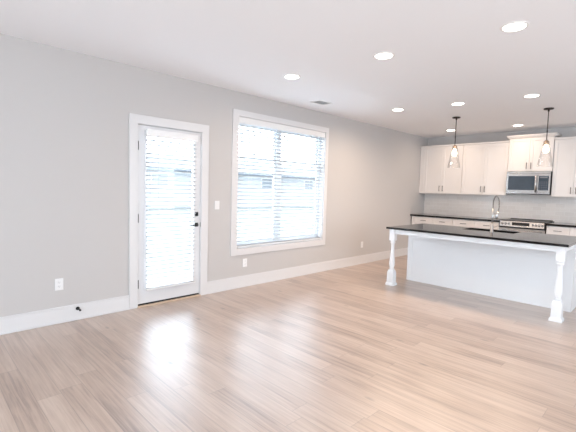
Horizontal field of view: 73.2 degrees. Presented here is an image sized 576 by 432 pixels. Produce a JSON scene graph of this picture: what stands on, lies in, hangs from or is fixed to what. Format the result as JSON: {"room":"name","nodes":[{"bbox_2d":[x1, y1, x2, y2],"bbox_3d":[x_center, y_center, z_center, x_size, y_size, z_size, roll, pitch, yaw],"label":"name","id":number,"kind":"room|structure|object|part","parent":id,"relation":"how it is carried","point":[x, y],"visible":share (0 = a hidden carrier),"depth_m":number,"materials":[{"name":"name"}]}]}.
{"room":"empty living room with open kitchen","nodes":[
{"label":"empty living room with open kitchen","id":0,"kind":"room"},
{"bbox_2d":[0,34,427,316],"bbox_3d":[-0.817,-0.340,5.415,11.446,2.739,0.150,-2,5,-45],"label":"wall","id":1,"kind":"structure","parent":0,"point":[64,114],"depth_m":4.18,"materials":[{"name":"grey paint"}]},
{"bbox_2d":[55,278,62,290],"bbox_3d":[-2.315,0.692,3.921,0.076,0.120,0.009,-2,5,-45],"label":"wall outlet","id":2,"kind":"object","parent":1,"relation":"attached to","point":[58,282],"visible":1,"depth_m":3.92,"materials":[{"name":"white plastic"}]},
{"bbox_2d":[129,113,208,308],"bbox_3d":[-1.458,-0.053,4.766,1.035,2.218,0.210,-2,5,-45],"label":"door","id":3,"kind":"structure","parent":1,"relation":"in","point":[139,297],"depth_m":4.58,"materials":[{"name":"white paint"}]},
{"bbox_3d":[-1.429,-0.066,4.732,0.674,1.872,0.010,-2,5,-45],"label":"lite frame","id":4,"kind":"part","parent":3,"relation":"part of","materials":[{"name":"glass"}]},
{"bbox_2d":[145,129,197,290],"bbox_3d":[-1.397,-0.067,4.691,0.662,1.868,0.076,-2,5,-45],"label":"window blind","id":5,"kind":"object","parent":3,"relation":"attached to","point":[158,134],"visible":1,"depth_m":4.66,"materials":[{"name":"white plastic"}]},
{"bbox_3d":[-1.433,0.855,4.764,0.646,0.017,0.044,-2,5,-45],"label":"rail","id":6,"kind":"part","parent":5,"relation":"part of","materials":[{"name":"white plastic"}]},
{"bbox_2d":[0,247,407,334],"bbox_3d":[-1.025,0.957,5.209,10.790,0.168,0.026,-2,5,-45],"label":"baseboard","id":7,"kind":"structure","parent":1,"relation":"attached to","point":[9,324],"depth_m":4.39,"materials":[{"name":"white paint"}]},
{"bbox_2d":[215,201,219,208],"bbox_3d":[-0.948,-0.146,5.191,0.072,0.116,0.010,-2,5,-45],"label":"light switch","id":8,"kind":"object","parent":1,"relation":"attached to","point":[216,202],"visible":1,"depth_m":5.19,"materials":[{"name":"white plastic"}]},
{"bbox_2d":[243,258,246,266],"bbox_3d":[-0.621,0.673,5.593,0.076,0.120,0.009,-2,5,-45],"label":"wall outlet","id":9,"kind":"object","parent":1,"relation":"attached to","point":[245,259],"visible":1,"depth_m":5.59,"materials":[{"name":"white plastic"}]},
{"bbox_2d":[230,109,328,255],"bbox_3d":[-0.101,-0.482,6.091,2.033,2.022,0.165,-2,5,-45],"label":"window","id":10,"kind":"structure","parent":1,"relation":"in","point":[234,251],"depth_m":6.05,"materials":[{"name":"white paint"}]},
{"bbox_3d":[-0.485,-0.234,5.806,0.778,1.268,0.016,-2,5,-45],"label":"sash","id":11,"kind":"part","parent":10,"relation":"part of","materials":[{"name":"glass"}]},
{"bbox_3d":[-0.478,-1.091,5.764,0.778,0.528,0.016,-2,5,-45],"label":"sash","id":12,"kind":"part","parent":10,"relation":"part of","materials":[{"name":"white plastic"}]},
{"bbox_3d":[-0.130,-0.486,6.139,1.842,1.842,0.055,-2,5,-45],"label":"frame","id":13,"kind":"part","parent":10,"relation":"part of","materials":[{"name":"white plastic"}]},
{"bbox_2d":[237,117,324,247],"bbox_3d":[-0.061,-0.486,6.069,1.842,1.826,0.082,-2,5,-45],"label":"window blind","id":14,"kind":"object","parent":10,"relation":"attached to","point":[241,119],"visible":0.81,"depth_m":5.97,"materials":[{"name":"white plastic"}]},
{"bbox_3d":[-0.096,0.415,6.141,1.826,0.017,0.048,-2,5,-45],"label":"rail","id":15,"kind":"part","parent":14,"relation":"part of","materials":[{"name":"white plastic"}]},
{"bbox_3d":[0.176,-0.260,6.457,0.898,1.268,0.016,-2,5,-45],"label":"sash","id":16,"kind":"part","parent":10,"relation":"part of","materials":[{"name":"glass"}]},
{"bbox_3d":[0.183,-1.117,6.415,0.898,0.528,0.016,-2,5,-45],"label":"sash","id":17,"kind":"part","parent":10,"relation":"part of","materials":[{"name":"white plastic"}]},
{"bbox_2d":[0,255,575,431],"bbox_3d":[2.036,1.344,2.582,11.746,0.080,8.400,-2,5,-45],"label":"floor","id":18,"kind":"structure","parent":0,"point":[344,349],"depth_m":3.15,"materials":[{"name":"brown wood"}]},
{"bbox_2d":[412,216,452,225],"bbox_3d":[3.390,0.466,8.842,0.690,0.898,0.932,-2,5,-45],"label":"base cabinet","id":19,"kind":"object","parent":18,"relation":"on","point":[415,219],"visible":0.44,"depth_m":8.59,"materials":[{"name":"white paint"}]},
{"bbox_3d":[3.057,0.100,8.733,0.020,0.149,0.425,-2,5,-45],"label":"drawer","id":20,"kind":"part","parent":19,"relation":"part of","materials":[{"name":"white paint"}]},
{"bbox_3d":[3.359,0.129,8.427,0.020,0.149,0.425,-2,5,-45],"label":"drawer","id":21,"kind":"part","parent":19,"relation":"part of","materials":[{"name":"white paint"}]},
{"bbox_2d":[410,213,500,221],"bbox_3d":[3.712,0.029,8.490,0.680,0.037,1.880,-2,5,-45],"label":"countertop","id":22,"kind":"structure","parent":19,"relation":"on","point":[422,214],"depth_m":8.33,"materials":[{"name":"black stone"}]},
{"bbox_2d":[452,219,498,229],"bbox_3d":[4.039,0.528,8.184,0.690,0.898,0.915,-2,5,-45],"label":"base cabinet","id":23,"kind":"object","parent":18,"relation":"on","point":[456,222],"visible":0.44,"depth_m":7.95,"materials":[{"name":"white paint"}]},
{"bbox_3d":[3.673,0.159,8.110,0.020,0.149,0.452,-2,5,-45],"label":"drawer","id":24,"kind":"part","parent":23,"relation":"part of","materials":[{"name":"white paint"}]},
{"bbox_3d":[3.994,0.190,7.785,0.020,0.149,0.452,-2,5,-45],"label":"drawer","id":25,"kind":"part","parent":23,"relation":"part of","materials":[{"name":"white paint"}]},
{"bbox_2d":[385,229,575,322],"bbox_3d":[2.737,0.685,5.570,1.217,0.867,2.264,-2,5,-45],"label":"kitchen island","id":26,"kind":"object","parent":18,"relation":"on","point":[533,274],"visible":0.84,"depth_m":5.35,"materials":[{"name":"white paint"}]},
{"bbox_3d":[1.601,0.629,5.947,0.128,0.867,0.128,-2,5,-45],"label":"leg","id":27,"kind":"part","parent":26,"relation":"part of","materials":[{"name":"white paint"}]},
{"bbox_2d":[386,223,575,247],"bbox_3d":[2.735,0.238,5.516,1.242,0.030,2.286,-2,5,-45],"label":"island countertop","id":28,"kind":"structure","parent":26,"relation":"on","point":[522,237],"depth_m":5.22,"materials":[{"name":"black stone"}]},
{"bbox_2d":[489,195,499,231],"bbox_3d":[2.973,-0.031,5.516,0.219,0.521,0.115,-2,5,-45],"label":"kitchen faucet","id":29,"kind":"object","parent":28,"relation":"on","point":[494,198],"visible":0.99,"depth_m":5.48,"materials":[{"name":"silver metal"}]},
{"bbox_3d":[3.098,0.773,4.430,0.128,0.867,0.128,-2,5,-45],"label":"leg","id":30,"kind":"part","parent":26,"relation":"part of","materials":[{"name":"white paint"}]},
{"bbox_3d":[3.713,0.752,4.977,0.562,0.867,0.012,-2,5,-45],"label":"panel","id":31,"kind":"part","parent":26,"relation":"part of","materials":[{"name":"white paint"}]},
{"bbox_2d":[498,218,553,233],"bbox_3d":[4.605,0.545,7.545,0.758,0.942,0.780,-2,5,-45],"label":"range","id":32,"kind":"object","parent":18,"relation":"on","point":[513,224],"visible":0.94,"depth_m":7.32,"materials":[{"name":"silver metal"}]},
{"bbox_3d":[4.391,0.534,7.333,0.046,0.590,0.768,-2,5,-45],"label":"oven door","id":33,"kind":"part","parent":32,"relation":"part of","materials":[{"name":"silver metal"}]},
{"bbox_3d":[4.403,0.160,7.309,0.046,0.101,0.744,-2,5,-45],"label":"control panel","id":34,"kind":"part","parent":32,"relation":"part of","materials":[{"name":"silver metal"}]},
{"bbox_2d":[500,219,553,222],"bbox_3d":[4.644,0.104,7.542,0.680,0.034,0.780,-2,5,-45],"label":"cooktop","id":35,"kind":"object","parent":32,"relation":"in","point":[501,220],"depth_m":7.46,"materials":[{"name":"black ceramic"}]},
{"bbox_3d":[4.864,0.072,7.756,0.060,0.013,0.728,-2,5,-45],"label":"trim","id":36,"kind":"part","parent":32,"relation":"part of","materials":[{"name":"silver metal"}]},
{"bbox_2d":[546,226,575,235],"bbox_3d":[5.158,0.636,7.051,0.690,0.898,0.702,-2,5,-45],"label":"base cabinet","id":37,"kind":"object","parent":18,"relation":"on","point":[556,230],"visible":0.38,"depth_m":6.90,"materials":[{"name":"white paint"}]},
{"bbox_2d":[546,222,575,227],"bbox_3d":[5.426,0.194,6.753,0.680,0.037,1.444,-2,5,-45],"label":"countertop","id":38,"kind":"structure","parent":37,"relation":"on","point":[559,224],"depth_m":6.95,"materials":[{"name":"black stone"}]},
{"bbox_3d":[5.076,0.294,6.689,0.020,0.149,0.345,-2,5,-45],"label":"drawer","id":39,"kind":"part","parent":37,"relation":"part of","materials":[{"name":"white paint"}]},
{"bbox_2d":[0,0,575,137],"bbox_3d":[2.114,-1.478,2.390,11.746,0.100,8.400,-2,5,-45],"label":"ceiling","id":40,"kind":"structure","parent":0,"point":[446,52],"depth_m":3.62,"materials":[{"name":"white paint"}]},
{"bbox_2d":[283,74,300,78],"bbox_3d":[0.048,-1.624,4.523,0.204,0.011,0.204,-2,5,-45],"label":"recessed light","id":41,"kind":"object","parent":40,"relation":"in","point":[288,76],"visible":1,"depth_m":4.49,"materials":[{"name":"white plastic"}]},
{"bbox_2d":[311,100,332,104],"bbox_3d":[0.501,-1.700,5.813,0.280,0.010,0.200,-2,5,-45],"label":"ceiling vent","id":42,"kind":"object","parent":40,"relation":"in","point":[320,102],"visible":1,"depth_m":5.80,"materials":[{"name":"white plastic"}]},
{"bbox_2d":[373,52,394,58],"bbox_3d":[0.927,-1.547,3.746,0.204,0.011,0.204,-2,5,-45],"label":"recessed light","id":43,"kind":"object","parent":40,"relation":"in","point":[380,55],"visible":1,"depth_m":3.72,"materials":[{"name":"white"}]},
{"bbox_2d":[391,108,404,110],"bbox_3d":[1.749,-1.688,6.162,0.204,0.011,0.204,-2,5,-45],"label":"recessed light","id":44,"kind":"object","parent":40,"relation":"in","point":[394,109],"visible":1,"depth_m":6.12,"materials":[{"name":"white plastic"}]},
{"bbox_2d":[452,116,460,155],"bbox_3d":[2.880,-1.265,6.679,0.208,0.863,0.208,-2,5,-45],"label":"pendant light","id":45,"kind":"object","parent":40,"relation":"hanging from","point":[454,153],"visible":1,"depth_m":6.66,"materials":[{"name":"white glass"}]},
{"bbox_2d":[451,102,464,104],"bbox_3d":[2.475,-1.633,5.643,0.204,0.011,0.204,-2,5,-45],"label":"recessed light","id":46,"kind":"object","parent":40,"relation":"in","point":[454,103],"visible":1,"depth_m":5.60,"materials":[{"name":"white plastic"}]},
{"bbox_2d":[500,21,529,31],"bbox_3d":[1.766,-1.475,3.024,0.204,0.011,0.204,-2,5,-45],"label":"recessed light","id":47,"kind":"object","parent":40,"relation":"in","point":[513,26],"visible":1,"depth_m":3.00,"materials":[{"name":"white plastic"}]},
{"bbox_2d":[523,94,540,97],"bbox_3d":[3.197,-1.575,5.082,0.204,0.011,0.204,-2,5,-45],"label":"recessed light","id":48,"kind":"object","parent":40,"relation":"in","point":[527,95],"visible":1,"depth_m":5.05,"materials":[{"name":"white plastic"}]},
{"bbox_2d":[543,107,553,152],"bbox_3d":[3.886,-1.179,5.819,0.208,0.863,0.208,-2,5,-45],"label":"pendant light","id":49,"kind":"object","parent":40,"relation":"hanging from","point":[546,142],"visible":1,"depth_m":5.80,"materials":[{"name":"white glass"}]},
{"bbox_3d":[3.882,-1.011,5.831,0.076,0.130,0.076,-2,5,-45],"label":"bulb","id":50,"kind":"part","parent":49,"relation":"part of","materials":[{"name":"white glass"}]},
{"bbox_2d":[428,127,575,222],"bbox_3d":[6.206,-0.224,6.551,0.150,2.739,8.400,-2,5,-45],"label":"wall","id":51,"kind":"structure","parent":0,"point":[568,131],"depth_m":8.28,"materials":[{"name":"grey paint"}]},
{"bbox_2d":[419,144,463,193],"bbox_3d":[3.544,-1.056,8.855,0.366,1.092,0.972,-2,5,-45],"label":"upper cabinet","id":52,"kind":"object","parent":51,"relation":"attached to","point":[440,171],"visible":0.95,"depth_m":8.73,"materials":[{"name":"white paint"}]},
{"bbox_3d":[3.325,-1.045,8.875,0.020,1.048,0.416,-2,5,-45],"label":"door","id":53,"kind":"part","parent":52,"relation":"part of","materials":[{"name":"white paint"}]},
{"bbox_3d":[3.563,-1.583,8.824,0.352,0.036,0.972,-2,5,-45],"label":"crown moulding","id":54,"kind":"part","parent":52,"relation":"part of","materials":[{"name":"white paint"}]},
{"bbox_3d":[3.627,-1.016,8.570,0.020,1.048,0.438,-2,5,-45],"label":"door","id":55,"kind":"part","parent":52,"relation":"part of","materials":[{"name":"white paint"}]},
{"bbox_2d":[461,141,510,195],"bbox_3d":[4.199,-0.993,8.191,0.366,1.092,0.891,-2,5,-45],"label":"upper cabinet","id":56,"kind":"object","parent":51,"relation":"attached to","point":[485,164],"visible":0.98,"depth_m":8.07,"materials":[{"name":"white paint"}]},
{"bbox_3d":[3.941,-0.986,8.252,0.020,1.048,0.440,-2,5,-45],"label":"door","id":57,"kind":"part","parent":56,"relation":"part of","materials":[{"name":"white paint"}]},
{"bbox_3d":[4.218,-1.520,8.160,0.352,0.036,0.891,-2,5,-45],"label":"crown moulding","id":58,"kind":"part","parent":56,"relation":"part of","materials":[{"name":"white paint"}]},
{"bbox_3d":[4.253,-0.956,7.936,0.020,1.048,0.442,-2,5,-45],"label":"door","id":59,"kind":"part","parent":56,"relation":"part of","materials":[{"name":"white paint"}]},
{"bbox_2d":[424,193,575,222],"bbox_3d":[5.128,-0.154,7.536,0.010,0.534,5.200,-2,5,-45],"label":"backsplash","id":60,"kind":"structure","parent":51,"relation":"attached to","point":[522,206],"depth_m":8.09,"materials":[{"name":"tile"}]},
{"bbox_2d":[507,132,561,171],"bbox_3d":[4.776,-1.219,7.574,0.396,0.707,0.840,-2,5,-45],"label":"upper cabinet","id":61,"kind":"object","parent":51,"relation":"attached to","point":[526,153],"visible":1,"depth_m":7.45,"materials":[{"name":"white paint"}]},
{"bbox_3d":[4.537,-1.198,7.612,0.020,0.637,0.366,-2,5,-45],"label":"door","id":62,"kind":"part","parent":61,"relation":"part of","materials":[{"name":"white paint"}]},
{"bbox_2d":[506,171,552,194],"bbox_3d":[4.744,-0.642,7.595,0.424,0.443,0.744,-2,5,-45],"label":"microwave","id":63,"kind":"object","parent":61,"relation":"attached to","point":[525,182],"visible":0.97,"depth_m":7.45,"materials":[{"name":"silver metal"}]},
{"bbox_3d":[4.551,-0.643,7.563,0.016,0.273,0.460,-2,5,-45],"label":"door glass","id":64,"kind":"part","parent":63,"relation":"part of","materials":[{"name":"black glass"}]},
{"bbox_3d":[4.556,-0.629,7.557,0.022,0.387,0.536,-2,5,-45],"label":"door","id":65,"kind":"part","parent":63,"relation":"part of","materials":[{"name":"black glass"}]},
{"bbox_3d":[4.813,-0.618,7.298,0.016,0.273,0.164,-2,5,-45],"label":"panel glass","id":66,"kind":"part","parent":63,"relation":"part of","materials":[{"name":"black glass"}]},
{"bbox_3d":[4.817,-0.604,7.293,0.022,0.387,0.200,-2,5,-45],"label":"control panel","id":67,"kind":"part","parent":63,"relation":"part of","materials":[{"name":"silver metal"}]},
{"bbox_3d":[4.785,-1.541,7.552,0.396,0.062,0.840,-2,5,-45],"label":"crown moulding","id":68,"kind":"part","parent":61,"relation":"part of","materials":[{"name":"white paint"}]},
{"bbox_3d":[4.801,-1.172,7.344,0.020,0.637,0.382,-2,5,-45],"label":"door","id":69,"kind":"part","parent":61,"relation":"part of","materials":[{"name":"white paint"}]},
{"bbox_2d":[551,136,575,196],"bbox_3d":[5.290,-0.888,7.086,0.366,1.092,0.694,-2,5,-45],"label":"upper cabinet","id":70,"kind":"object","parent":51,"relation":"attached to","point":[564,163],"visible":1,"depth_m":7.11,"materials":[{"name":"white paint"}]},
{"bbox_3d":[5.309,-1.415,7.055,0.352,0.036,0.694,-2,5,-45],"label":"crown moulding","id":71,"kind":"part","parent":70,"relation":"part of","materials":[{"name":"white paint"}]},
{"bbox_3d":[5.307,-0.855,6.869,0.020,1.048,0.350,-2,5,-45],"label":"door","id":72,"kind":"part","parent":70,"relation":"part of","materials":[{"name":"white paint"}]},
{"label":"outside","id":73,"kind":"structure","parent":0,"visible":0},
{"bbox_2d":[147,207,313,286],"bbox_3d":[-13.508,-1.029,35.084,90.000,0.100,59.840,-2,5,-45],"label":"ground","id":74,"kind":"structure","parent":73,"point":[173,249],"depth_m":14.93,"materials":[{"name":"white"}]},
{"bbox_2d":[147,154,315,207],"bbox_3d":[-6.274,-3.527,40.469,37.400,4.550,11.400,-2,5,-45],"label":"neighbouring house","id":75,"kind":"structure","parent":74,"relation":"on","point":[148,155],"depth_m":35.82,"materials":[{"name":"white"}]},
{"bbox_3d":[-9.887,-2.784,29.907,1.300,1.000,0.030,-2,5,-45],"label":"pane","id":76,"kind":"part","parent":75,"relation":"part of","materials":[{"name":"white glass"}]},
{"bbox_3d":[-2.049,-3.092,37.619,1.300,1.000,0.030,-2,5,-45],"label":"pane","id":77,"kind":"part","parent":75,"relation":"part of","materials":[{"name":"white glass"}]},
{"bbox_3d":[2.227,-3.260,41.825,1.300,1.000,0.030,-2,5,-45],"label":"pane","id":78,"kind":"part","parent":75,"relation":"part of","materials":[{"name":"white glass"}]}
]}

